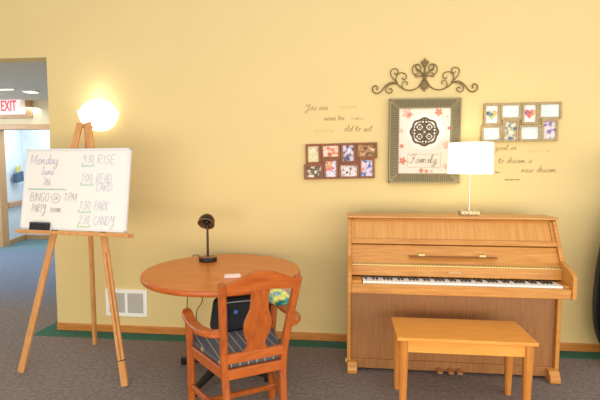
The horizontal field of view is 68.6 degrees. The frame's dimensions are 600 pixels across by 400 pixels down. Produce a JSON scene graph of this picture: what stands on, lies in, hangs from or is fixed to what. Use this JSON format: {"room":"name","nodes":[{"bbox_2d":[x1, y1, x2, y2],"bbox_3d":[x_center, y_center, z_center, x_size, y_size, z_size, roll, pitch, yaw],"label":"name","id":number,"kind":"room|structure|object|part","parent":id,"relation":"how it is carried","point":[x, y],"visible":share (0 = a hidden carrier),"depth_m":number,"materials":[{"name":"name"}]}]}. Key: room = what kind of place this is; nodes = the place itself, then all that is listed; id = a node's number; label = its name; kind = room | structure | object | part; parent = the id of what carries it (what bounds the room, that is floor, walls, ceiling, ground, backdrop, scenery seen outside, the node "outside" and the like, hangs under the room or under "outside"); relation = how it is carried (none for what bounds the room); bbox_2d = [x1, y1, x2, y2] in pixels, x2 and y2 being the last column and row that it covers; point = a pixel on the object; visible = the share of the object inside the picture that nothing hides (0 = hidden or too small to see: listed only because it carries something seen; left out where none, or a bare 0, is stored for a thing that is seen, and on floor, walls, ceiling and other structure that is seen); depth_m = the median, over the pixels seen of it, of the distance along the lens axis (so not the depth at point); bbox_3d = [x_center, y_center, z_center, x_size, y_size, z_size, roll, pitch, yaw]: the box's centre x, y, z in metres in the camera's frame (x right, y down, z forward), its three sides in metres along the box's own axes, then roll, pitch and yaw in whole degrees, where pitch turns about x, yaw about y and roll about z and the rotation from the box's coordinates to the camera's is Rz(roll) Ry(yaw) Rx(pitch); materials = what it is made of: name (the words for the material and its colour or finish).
{"room":"nursing home lounge","nodes":[
{"label":"nursing home lounge","id":0,"kind":"room"},
{"bbox_2d":[4,130,24,239],"bbox_3d":[-5.566,-0.487,8.416,0.177,2.610,0.840,-1,4,-11],"label":"wall","id":1,"kind":"structure","parent":0,"point":[12,138],"depth_m":8.39,"materials":[{"name":"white paint"}]},
{"bbox_2d":[8,200,21,207],"bbox_3d":[-5.444,0.073,8.441,0.050,0.100,0.734,-1,4,-11],"label":"handrail","id":2,"kind":"object","parent":1,"relation":"attached to","point":[15,203],"visible":0.65,"depth_m":8.35,"materials":[{"name":"brown wood"}]},
{"bbox_2d":[13,165,23,182],"bbox_3d":[-5.397,-0.503,8.427,0.070,0.340,0.300,-1,4,-11],"label":"file","id":3,"kind":"object","parent":1,"relation":"attached to","point":[18,177],"visible":1,"depth_m":8.41,"materials":[{"name":"blue plastic"}]},
{"bbox_2d":[0,61,47,100],"bbox_3d":[-5.075,-1.743,7.133,6.780,0.090,5.860,0,4,6],"label":"ceiling","id":4,"kind":"structure","parent":0,"point":[20,76],"depth_m":5.90,"materials":[{"name":"grey paint"}]},
{"bbox_2d":[0,88,15,89],"bbox_3d":[-4.449,-1.634,6.500,0.500,0.030,0.060,0,4,6],"label":"recessed light","id":5,"kind":"object","parent":4,"relation":"in","point":[0,88],"visible":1,"depth_m":6.47,"materials":[{"name":"white glass"}]},
{"bbox_2d":[21,90,40,93],"bbox_3d":[-4.104,-1.650,6.714,0.200,0.030,0.160,0,4,6],"label":"recessed light","id":6,"kind":"object","parent":4,"relation":"in","point":[25,91],"visible":1,"depth_m":6.65,"materials":[{"name":"white glass"}]},
{"bbox_2d":[0,101,48,124],"bbox_3d":[-5.026,-0.448,7.913,6.534,2.610,0.100,0,4,6],"label":"wall","id":7,"kind":"structure","parent":0,"point":[40,108],"depth_m":7.74,"materials":[{"name":"beige paint"}]},
{"bbox_2d":[0,100,32,117],"bbox_3d":[-5.017,-1.600,7.690,0.620,0.320,0.165,0,4,6],"label":"exit sign","id":8,"kind":"object","parent":7,"relation":"attached to","point":[8,108],"visible":0.95,"depth_m":7.63,"materials":[{"name":"white plastic"}]},
{"bbox_2d":[0,124,48,246],"bbox_3d":[-3.615,-0.232,7.769,3.694,2.200,0.160,0,4,6],"label":"trim","id":9,"kind":"structure","parent":7,"relation":"attached to","point":[4,221],"depth_m":7.93,"materials":[{"name":"brown wood"}]},
{"bbox_2d":[20,130,50,234],"bbox_3d":[-4.932,-0.516,8.795,6.534,2.610,0.120,0,4,6],"label":"wall","id":10,"kind":"structure","parent":0,"point":[30,139],"depth_m":8.72,"materials":[{"name":"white paint"}]},
{"bbox_2d":[10,234,49,244],"bbox_3d":[-3.661,0.785,8.316,3.884,0.090,0.760,0,4,6],"label":"baseboard","id":11,"kind":"structure","parent":10,"relation":"attached to","point":[26,236],"depth_m":8.83,"materials":[{"name":"brown wood"}]},
{"bbox_2d":[0,0,599,343],"bbox_3d":[-1.005,-0.677,3.756,9.600,3.700,0.140,0,4,6],"label":"wall","id":12,"kind":"structure","parent":0,"point":[211,98],"depth_m":3.61,"materials":[{"name":"yellow paint"}]},
{"bbox_2d":[77,100,118,130],"bbox_3d":[-1.718,-0.713,3.672,0.344,0.265,0.172,0,4,6],"label":"wall sconce","id":13,"kind":"object","parent":12,"relation":"attached to","point":[102,115],"visible":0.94,"depth_m":3.64,"materials":[{"name":"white glass"}]},
{"bbox_2d":[105,289,147,316],"bbox_3d":[-1.520,0.900,3.853,0.380,0.238,0.015,0,4,6],"label":"air vent","id":14,"kind":"object","parent":12,"relation":"in","point":[130,302],"visible":0.88,"depth_m":3.85,"materials":[{"name":"white metal"}]},
{"bbox_2d":[34,321,599,359],"bbox_3d":[0.759,1.162,3.941,6.100,0.004,0.900,0,4,6],"label":"trim","id":15,"kind":"structure","parent":12,"relation":"attached to","point":[51,330],"depth_m":3.73,"materials":[{"name":"green carpet"}]},
{"bbox_2d":[57,323,599,351],"bbox_3d":[0.793,1.153,3.626,5.966,0.062,0.016,0,4,6],"label":"baseboard","id":16,"kind":"structure","parent":12,"relation":"attached to","point":[582,347],"depth_m":3.81,"materials":[{"name":"brown wood"}]},
{"bbox_2d":[305,104,371,131],"bbox_3d":[0.309,-0.662,3.546,0.544,0.231,0.001,0,4,6],"label":"wall decal","id":17,"kind":"object","parent":12,"relation":"attached to","point":[307,104],"depth_m":3.54,"materials":[{"name":"brown plastic"}]},
{"bbox_2d":[304,142,376,179],"bbox_3d":[0.326,-0.314,3.557,0.591,0.285,0.026,-1,4,6],"label":"collage frame","id":18,"kind":"object","parent":12,"relation":"attached to","point":[354,160],"visible":1,"depth_m":3.55,"materials":[{"name":"brown wood"}]},
{"bbox_2d":[306,166,320,176],"bbox_3d":[0.113,-0.230,3.592,0.122,0.087,0.010,-1,4,6],"label":"photo","id":19,"kind":"object","parent":18,"relation":"in","point":[311,171],"depth_m":3.59},
{"bbox_3d":[0.108,-0.372,3.576,0.122,0.162,0.026,-1,4,6],"label":"frame","id":20,"kind":"part","parent":18,"relation":"part of","materials":[{"name":"brown wood"}]},
{"bbox_2d":[308,146,318,161],"bbox_3d":[0.109,-0.372,3.582,0.087,0.128,0.010,-1,4,6],"label":"photo","id":21,"kind":"object","parent":18,"relation":"on","point":[313,151],"depth_m":3.58},
{"bbox_3d":[0.113,-0.230,3.586,0.157,0.122,0.026,-1,4,6],"label":"frame","id":22,"kind":"part","parent":18,"relation":"part of","materials":[{"name":"brown wood"}]},
{"bbox_2d":[323,146,337,156],"bbox_3d":[0.249,-0.395,3.565,0.123,0.086,0.010,-1,4,6],"label":"photo","id":23,"kind":"object","parent":18,"relation":"on","point":[328,151],"depth_m":3.56},
{"bbox_2d":[326,161,335,176],"bbox_3d":[0.252,-0.253,3.575,0.086,0.130,0.010,-1,4,6],"label":"photo","id":24,"kind":"object","parent":18,"relation":"in","point":[330,165],"depth_m":3.57},
{"bbox_3d":[0.252,-0.253,3.571,0.121,0.165,0.022,-1,4,6],"label":"frame","id":25,"kind":"part","parent":18,"relation":"part of","materials":[{"name":"brown wood"}]},
{"bbox_3d":[0.248,-0.395,3.561,0.158,0.121,0.022,-1,4,6],"label":"frame","id":26,"kind":"part","parent":18,"relation":"part of","materials":[{"name":"brown wood"}]},
{"bbox_3d":[0.389,-0.378,3.545,0.121,0.160,0.026,-1,4,6],"label":"frame","id":27,"kind":"part","parent":18,"relation":"part of","materials":[{"name":"brown wood"}]},
{"bbox_2d":[343,145,353,160],"bbox_3d":[0.389,-0.378,3.551,0.086,0.124,0.010,-1,4,6],"label":"photo","id":28,"kind":"object","parent":18,"relation":"on","point":[348,150],"depth_m":3.55},
{"bbox_3d":[0.395,-0.235,3.556,0.164,0.124,0.026,-1,4,6],"label":"frame","id":29,"kind":"part","parent":18,"relation":"part of","materials":[{"name":"brown wood"}]},
{"bbox_2d":[341,165,356,176],"bbox_3d":[0.396,-0.235,3.562,0.129,0.089,0.010,-1,4,6],"label":"photo","id":30,"kind":"object","parent":18,"relation":"in","point":[346,170],"depth_m":3.56},
{"bbox_3d":[0.534,-0.397,3.530,0.169,0.124,0.022,-1,4,6],"label":"frame","id":31,"kind":"part","parent":18,"relation":"part of","materials":[{"name":"brown wood"}]},
{"bbox_2d":[358,145,374,155],"bbox_3d":[0.534,-0.398,3.534,0.134,0.089,0.010,-1,4,6],"label":"photo","id":32,"kind":"object","parent":18,"relation":"on","point":[363,150],"depth_m":3.53},
{"bbox_2d":[361,160,371,175],"bbox_3d":[0.539,-0.256,3.545,0.087,0.126,0.010,-1,4,6],"label":"photo","id":33,"kind":"object","parent":18,"relation":"in","point":[366,165],"depth_m":3.54},
{"bbox_3d":[0.538,-0.256,3.541,0.122,0.162,0.022,-1,4,6],"label":"frame","id":34,"kind":"part","parent":18,"relation":"part of","materials":[{"name":"brown wood"}]},
{"bbox_2d":[388,98,461,182],"bbox_3d":[0.980,-0.465,3.470,0.550,0.660,0.034,0,4,6],"label":"framed art","id":35,"kind":"object","parent":12,"relation":"attached to","point":[421,130],"visible":0.94,"depth_m":3.46,"materials":[{"name":"white paper"}]},
{"bbox_2d":[399,157,406,164],"bbox_3d":[0.816,-0.310,3.493,0.062,0.063,0.001,0,4,6],"label":"flower","id":36,"kind":"object","parent":35,"relation":"on","point":[402,160],"depth_m":3.49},
{"bbox_2d":[402,109,412,118],"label":"flower","id":37,"kind":"object","parent":35,"relation":"on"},
{"bbox_3d":[0.980,-0.465,3.475,0.396,0.508,0.020,0,4,6],"label":"art panel","id":38,"kind":"part","parent":35,"relation":"part of","materials":[{"name":"beige paper"}]},
{"bbox_2d":[435,109,442,115],"bbox_3d":[1.083,-0.683,3.436,0.063,0.062,0.001,0,4,6],"label":"flower","id":39,"kind":"object","parent":35,"relation":"on","point":[438,112],"depth_m":3.44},
{"bbox_2d":[372,58,477,93],"bbox_3d":[0.975,-0.972,3.441,0.814,0.274,0.022,0,4,6],"label":"scroll","id":40,"kind":"object","parent":12,"relation":"attached to","point":[424,85],"visible":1,"depth_m":3.44,"materials":[{"name":"gold metal"}]},
{"bbox_2d":[480,102,561,141],"bbox_3d":[1.701,-0.598,3.389,0.589,0.296,0.026,0,4,6],"label":"collage frame","id":41,"kind":"object","parent":12,"relation":"attached to","point":[531,121],"visible":0.98,"depth_m":3.38,"materials":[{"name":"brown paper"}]},
{"bbox_3d":[1.487,-0.513,3.418,0.157,0.127,0.026,0,4,6],"label":"frame","id":42,"kind":"part","parent":41,"relation":"part of","materials":[{"name":"beige wood"}]},
{"bbox_2d":[484,128,499,139],"bbox_3d":[1.488,-0.514,3.424,0.122,0.092,0.010,0,4,6],"label":"photo","id":43,"kind":"object","parent":41,"relation":"on","point":[489,133],"depth_m":3.42},
{"bbox_3d":[1.484,-0.661,3.407,0.122,0.168,0.026,0,4,6],"label":"frame","id":44,"kind":"part","parent":41,"relation":"part of","materials":[{"name":"brown wood"}]},
{"bbox_2d":[486,106,497,122],"bbox_3d":[1.485,-0.661,3.413,0.087,0.134,0.011,0,4,6],"label":"photo","id":45,"kind":"object","parent":41,"relation":"on","point":[491,111],"depth_m":3.41,"materials":[{"name":"white paper"}]},
{"bbox_2d":[505,122,515,139],"bbox_3d":[1.627,-0.536,3.408,0.086,0.136,0.010,0,4,6],"label":"photo","id":46,"kind":"object","parent":41,"relation":"on","point":[510,127],"depth_m":3.40},
{"bbox_3d":[1.626,-0.536,3.404,0.121,0.171,0.022,0,4,6],"label":"frame","id":47,"kind":"part","parent":41,"relation":"part of","materials":[{"name":"brown wood"}]},
{"bbox_3d":[1.624,-0.683,3.393,0.158,0.126,0.022,0,4,6],"label":"frame","id":48,"kind":"part","parent":41,"relation":"part of","materials":[{"name":"beige wood"}]},
{"bbox_2d":[503,105,518,116],"bbox_3d":[1.625,-0.683,3.397,0.123,0.091,0.010,0,4,6],"label":"photo","id":49,"kind":"object","parent":41,"relation":"on","point":[508,110],"depth_m":3.39},
{"bbox_3d":[1.769,-0.515,3.388,0.164,0.129,0.026,0,4,6],"label":"frame","id":50,"kind":"part","parent":41,"relation":"part of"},
{"bbox_3d":[1.764,-0.663,3.377,0.121,0.165,0.026,0,4,6],"label":"frame","id":51,"kind":"part","parent":41,"relation":"part of","materials":[{"name":"brown wood"}]},
{"bbox_2d":[524,105,535,121],"bbox_3d":[1.764,-0.664,3.383,0.086,0.130,0.011,0,4,6],"label":"photo","id":52,"kind":"object","parent":41,"relation":"on","point":[529,110],"depth_m":3.38,"materials":[{"name":"white paper"}]},
{"bbox_2d":[521,127,538,138],"bbox_3d":[1.769,-0.516,3.394,0.129,0.094,0.010,0,4,6],"label":"photo","id":53,"kind":"object","parent":41,"relation":"on","point":[526,132],"depth_m":3.39},
{"bbox_3d":[1.912,-0.535,3.373,0.122,0.167,0.022,0,4,6],"label":"frame","id":54,"kind":"part","parent":41,"relation":"part of","materials":[{"name":"brown wood"}]},
{"bbox_3d":[1.909,-0.682,3.362,0.169,0.129,0.022,0,4,6],"label":"frame","id":55,"kind":"part","parent":41,"relation":"part of","materials":[{"name":"beige wood"}]},
{"bbox_2d":[541,104,558,116],"bbox_3d":[1.909,-0.683,3.366,0.134,0.094,0.010,0,4,6],"label":"photo","id":56,"kind":"object","parent":41,"relation":"on","point":[547,110],"depth_m":3.36},
{"bbox_2d":[544,121,555,138],"bbox_3d":[1.912,-0.536,3.377,0.087,0.132,0.010,0,4,6],"label":"photo","id":57,"kind":"object","parent":41,"relation":"on","point":[549,126],"depth_m":3.37},
{"bbox_2d":[493,144,554,180],"bbox_3d":[1.744,-0.292,3.421,0.488,0.281,0.001,0,4,6],"label":"wall decal","id":58,"kind":"object","parent":12,"relation":"attached to","point":[508,144],"depth_m":3.42,"materials":[{"name":"brown paint"}]},
{"bbox_2d":[0,239,599,399],"bbox_3d":[-2.431,1.157,4.684,12.600,0.100,10.600,0,4,6],"label":"floor","id":59,"kind":"structure","parent":0,"point":[57,368],"depth_m":3.11,"materials":[{"name":"grey carpet"}]},
{"bbox_2d":[15,122,132,386],"bbox_3d":[-1.593,0.338,3.066,0.600,1.796,0.927,-4,6,-45],"label":"easel","id":60,"kind":"object","parent":59,"relation":"on","point":[88,133],"visible":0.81,"depth_m":3.14,"materials":[{"name":"brown wood"}]},
{"bbox_2d":[29,222,49,229],"bbox_3d":[-1.874,0.188,3.167,0.157,0.058,0.040,1,4,14],"label":"eraser","id":61,"kind":"object","parent":60,"relation":"on","point":[32,225],"visible":0.98,"depth_m":3.15,"materials":[{"name":"black plastic"}]},
{"bbox_3d":[-1.873,0.168,3.168,0.157,0.019,0.034,1,4,14],"label":"handle","id":62,"kind":"part","parent":61,"relation":"part of","materials":[{"name":"grey plastic"}]},
{"bbox_3d":[-1.808,0.329,3.196,0.486,1.791,0.047,-3,5,-35],"label":"leg","id":63,"kind":"part","parent":60,"relation":"part of","materials":[{"name":"brown wood"}]},
{"bbox_2d":[20,148,131,232],"bbox_3d":[-1.618,-0.077,3.162,0.898,0.586,0.129,1,4,14],"label":"whiteboard","id":64,"kind":"object","parent":60,"relation":"on","point":[84,189],"visible":1,"depth_m":3.15,"materials":[{"name":"white plastic"}]},
{"bbox_3d":[-1.643,0.308,3.456,0.037,1.785,0.275,-2,5,-25],"label":"leg","id":65,"kind":"part","parent":60,"relation":"part of","materials":[{"name":"brown wood"}]},
{"bbox_3d":[-1.368,0.336,3.093,0.495,1.796,0.432,0,4,6],"label":"leg","id":66,"kind":"part","parent":60,"relation":"part of","materials":[{"name":"brown wood"}]},
{"bbox_2d":[140,254,299,396],"bbox_3d":[-0.541,0.856,3.108,1.086,0.740,1.086,0,4,6],"label":"round table","id":67,"kind":"object","parent":59,"relation":"on","point":[185,277],"visible":0.68,"depth_m":3.00,"materials":[{"name":"brown wood"}]},
{"bbox_2d":[187,214,216,307],"bbox_3d":[-0.787,0.635,3.530,0.146,1.094,0.506,-2,5,-27],"label":"desk lamp","id":68,"kind":"object","parent":67,"relation":"on","point":[206,221],"visible":0.88,"depth_m":3.33,"materials":[{"name":"black plastic"}]},
{"bbox_2d":[203,219,209,224],"bbox_3d":[-0.704,0.154,3.334,0.053,0.073,0.074,0,4,6],"label":"bulb socket","id":69,"kind":"object","parent":68,"relation":"attached to","point":[205,222],"depth_m":3.31,"materials":[{"name":"black plastic"}]},
{"bbox_3d":[-0.703,0.429,3.360,0.124,0.010,0.124,0,4,6],"label":"plate","id":70,"kind":"part","parent":68,"relation":"part of","materials":[{"name":"black metal"}]},
{"bbox_2d":[224,273,240,277],"bbox_3d":[-0.440,0.495,2.873,0.111,0.015,0.062,-1,4,-9],"label":"paper napkin","id":71,"kind":"object","parent":67,"relation":"on","point":[237,275],"visible":0.93,"depth_m":2.85,"materials":[{"name":"beige paper"}]},
{"bbox_2d":[182,269,301,399],"bbox_3d":[-0.304,0.800,2.430,0.608,0.964,0.600,-2,5,-25],"label":"wooden armchair","id":72,"kind":"object","parent":59,"relation":"on","point":[256,349],"visible":0.97,"depth_m":2.27,"materials":[{"name":"brown wood"}]},
{"bbox_3d":[-0.635,0.964,2.545,0.054,0.612,0.052,-2,5,-25],"label":"leg","id":73,"kind":"part","parent":72,"relation":"part of","materials":[{"name":"brown wood"}]},
{"bbox_3d":[-0.551,0.649,2.338,0.102,0.051,0.495,-3,5,-34],"label":"armrest","id":74,"kind":"part","parent":72,"relation":"part of","materials":[{"name":"brown wood"}]},
{"bbox_3d":[-0.504,0.873,2.379,0.024,0.062,0.399,-3,6,-38],"label":"rail","id":75,"kind":"part","parent":72,"relation":"part of","materials":[{"name":"brown wood"}]},
{"bbox_3d":[-0.361,0.845,2.164,0.072,0.915,0.164,-1,4,-8],"label":"post","id":76,"kind":"part","parent":72,"relation":"part of","materials":[{"name":"brown wood"}]},
{"bbox_2d":[185,327,279,367],"bbox_3d":[-0.334,0.826,2.496,0.541,0.045,0.460,-2,5,-25],"label":"seat cushion","id":77,"kind":"object","parent":72,"relation":"on","point":[206,349],"depth_m":2.44,"materials":[{"name":"fabric"}]},
{"bbox_2d":[210,294,272,331],"bbox_3d":[-0.359,0.682,2.702,0.379,0.222,0.134,-1,5,-18],"label":"tote bag","id":78,"kind":"object","parent":72,"relation":"on","point":[238,307],"visible":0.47,"depth_m":2.64,"materials":[{"name":"black fabric"}]},
{"bbox_3d":[-0.457,0.712,2.619,0.060,0.140,0.032,-1,5,-18],"label":"panel","id":79,"kind":"part","parent":78,"relation":"part of","materials":[{"name":"black fabric"}]},
{"bbox_3d":[-0.233,0.878,2.285,0.300,0.054,0.026,-2,5,-25],"label":"seat rail","id":80,"kind":"part","parent":72,"relation":"part of","materials":[{"name":"brown wood"}]},
{"bbox_3d":[-0.231,0.797,2.275,0.310,0.050,0.026,-2,5,-25],"label":"rail","id":81,"kind":"part","parent":72,"relation":"part of","materials":[{"name":"brown wood"}]},
{"bbox_3d":[-0.189,0.395,2.154,0.394,0.114,0.058,-2,5,-25],"label":"crest rail","id":82,"kind":"part","parent":72,"relation":"part of","materials":[{"name":"brown wood"}]},
{"bbox_3d":[-0.171,0.947,2.762,0.054,0.612,0.052,-2,5,-25],"label":"leg","id":83,"kind":"part","parent":72,"relation":"part of","materials":[{"name":"brown wood"}]},
{"bbox_2d":[269,288,289,305],"bbox_3d":[-0.125,0.589,2.669,0.163,0.122,0.129,0,4,1],"label":"fabric bundle","id":84,"kind":"object","parent":72,"relation":"on","point":[281,296],"visible":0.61,"depth_m":2.62,"materials":[{"name":"multicoloured fabric"}]},
{"bbox_3d":[-0.084,0.632,2.557,0.102,0.051,0.495,-1,5,-16],"label":"armrest","id":85,"kind":"part","parent":72,"relation":"part of","materials":[{"name":"brown wood"}]},
{"bbox_3d":[-0.060,0.834,2.305,0.072,0.915,0.164,-4,6,-42],"label":"post","id":86,"kind":"part","parent":72,"relation":"part of","materials":[{"name":"brown wood"}]},
{"bbox_2d":[345,213,577,383],"bbox_3d":[1.055,0.671,3.118,1.453,1.104,0.536,0,4,6],"label":"upright piano","id":87,"kind":"object","parent":59,"relation":"on","point":[496,267],"visible":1,"depth_m":3.05,"materials":[{"name":"brown wood"}]},
{"bbox_3d":[0.357,0.660,3.191,0.026,1.059,0.536,0,4,6],"label":"panel","id":88,"kind":"part","parent":87,"relation":"part of","materials":[{"name":"brown wood"}]},
{"bbox_3d":[1.085,0.648,3.376,1.383,1.056,0.015,0,4,6],"label":"panel","id":89,"kind":"part","parent":87,"relation":"part of","materials":[{"name":"brown wood"}]},
{"bbox_3d":[1.053,1.172,3.112,1.383,0.066,0.045,0,4,6],"label":"rail","id":90,"kind":"part","parent":87,"relation":"part of","materials":[{"name":"brown wood"}]},
{"bbox_3d":[1.072,0.118,3.214,1.447,0.016,0.218,0,4,6],"label":"lid","id":91,"kind":"part","parent":87,"relation":"part of","materials":[{"name":"brown wood"}]},
{"bbox_3d":[1.061,0.220,3.119,1.383,0.156,0.092,0,4,6],"label":"panel","id":92,"kind":"part","parent":87,"relation":"part of","materials":[{"name":"brown wood"}]},
{"bbox_2d":[409,255,497,258],"bbox_3d":[1.044,0.392,3.007,0.586,0.007,0.036,0,4,6],"label":"shelf","id":93,"kind":"object","parent":87,"relation":"attached to","point":[410,256],"depth_m":3.02,"materials":[{"name":"brown wood"}]},
{"bbox_3d":[1.053,0.885,3.092,1.383,0.515,0.020,0,4,6],"label":"panel","id":94,"kind":"part","parent":87,"relation":"part of","materials":[{"name":"brown wood"}]},
{"bbox_3d":[1.060,0.216,3.110,1.383,0.156,0.092,0,4,6],"label":"panel frame","id":95,"kind":"part","parent":87,"relation":"part of","materials":[{"name":"brown wood"}]},
{"bbox_3d":[1.056,0.298,3.069,1.383,0.041,0.038,0,4,6],"label":"panel rail","id":96,"kind":"part","parent":87,"relation":"part of","materials":[{"name":"brown wood"}]},
{"bbox_3d":[1.052,0.397,3.041,1.383,0.149,0.091,0,4,6],"label":"music panel","id":97,"kind":"part","parent":87,"relation":"part of","materials":[{"name":"brown wood"}]},
{"bbox_2d":[447,142,493,214],"bbox_3d":[1.241,-0.153,3.215,0.314,0.524,0.314,0,4,6],"label":"table lamp","id":98,"kind":"object","parent":87,"relation":"on","point":[469,158],"visible":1,"depth_m":3.08,"materials":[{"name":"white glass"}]},
{"bbox_3d":[1.241,-0.303,3.203,0.314,0.223,0.314,0,4,6],"label":"lamp shade","id":99,"kind":"part","parent":98,"relation":"part of","materials":[{"name":"white fabric"}]},
{"bbox_3d":[1.758,0.672,3.043,0.026,1.059,0.536,0,4,6],"label":"panel","id":100,"kind":"part","parent":87,"relation":"part of","materials":[{"name":"brown wood"}]},
{"bbox_2d":[391,317,538,399],"bbox_3d":[0.974,1.023,2.713,0.784,0.468,0.362,0,4,6],"label":"piano bench","id":101,"kind":"object","parent":59,"relation":"on","point":[507,339],"visible":1,"depth_m":2.58,"materials":[{"name":"brown wood"}]},
{"bbox_3d":[0.641,1.020,2.892,0.052,0.448,0.052,0,4,6],"label":"leg","id":102,"kind":"part","parent":101,"relation":"part of","materials":[{"name":"brown wood"}]},
{"bbox_3d":[0.611,1.041,2.609,0.052,0.448,0.052,0,4,6],"label":"leg","id":103,"kind":"part","parent":101,"relation":"part of","materials":[{"name":"brown wood"}]},
{"bbox_3d":[0.974,0.800,2.696,0.784,0.020,0.362,0,4,6],"label":"seat","id":104,"kind":"part","parent":101,"relation":"part of","materials":[{"name":"brown wood"}]},
{"bbox_3d":[1.337,1.025,2.819,0.052,0.448,0.052,0,4,6],"label":"leg","id":105,"kind":"part","parent":101,"relation":"part of","materials":[{"name":"brown wood"}]},
{"bbox_3d":[1.307,1.047,2.535,0.052,0.448,0.052,0,4,6],"label":"leg","id":106,"kind":"part","parent":101,"relation":"part of","materials":[{"name":"brown wood"}]},
{"bbox_2d":[592,247,599,343],"bbox_3d":[2.475,0.448,3.140,0.629,1.612,0.140,0,4,6],"label":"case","id":107,"kind":"object","parent":59,"relation":"on","point":[596,288],"visible":1,"depth_m":3.24,"materials":[{"name":"black"}]}
]}

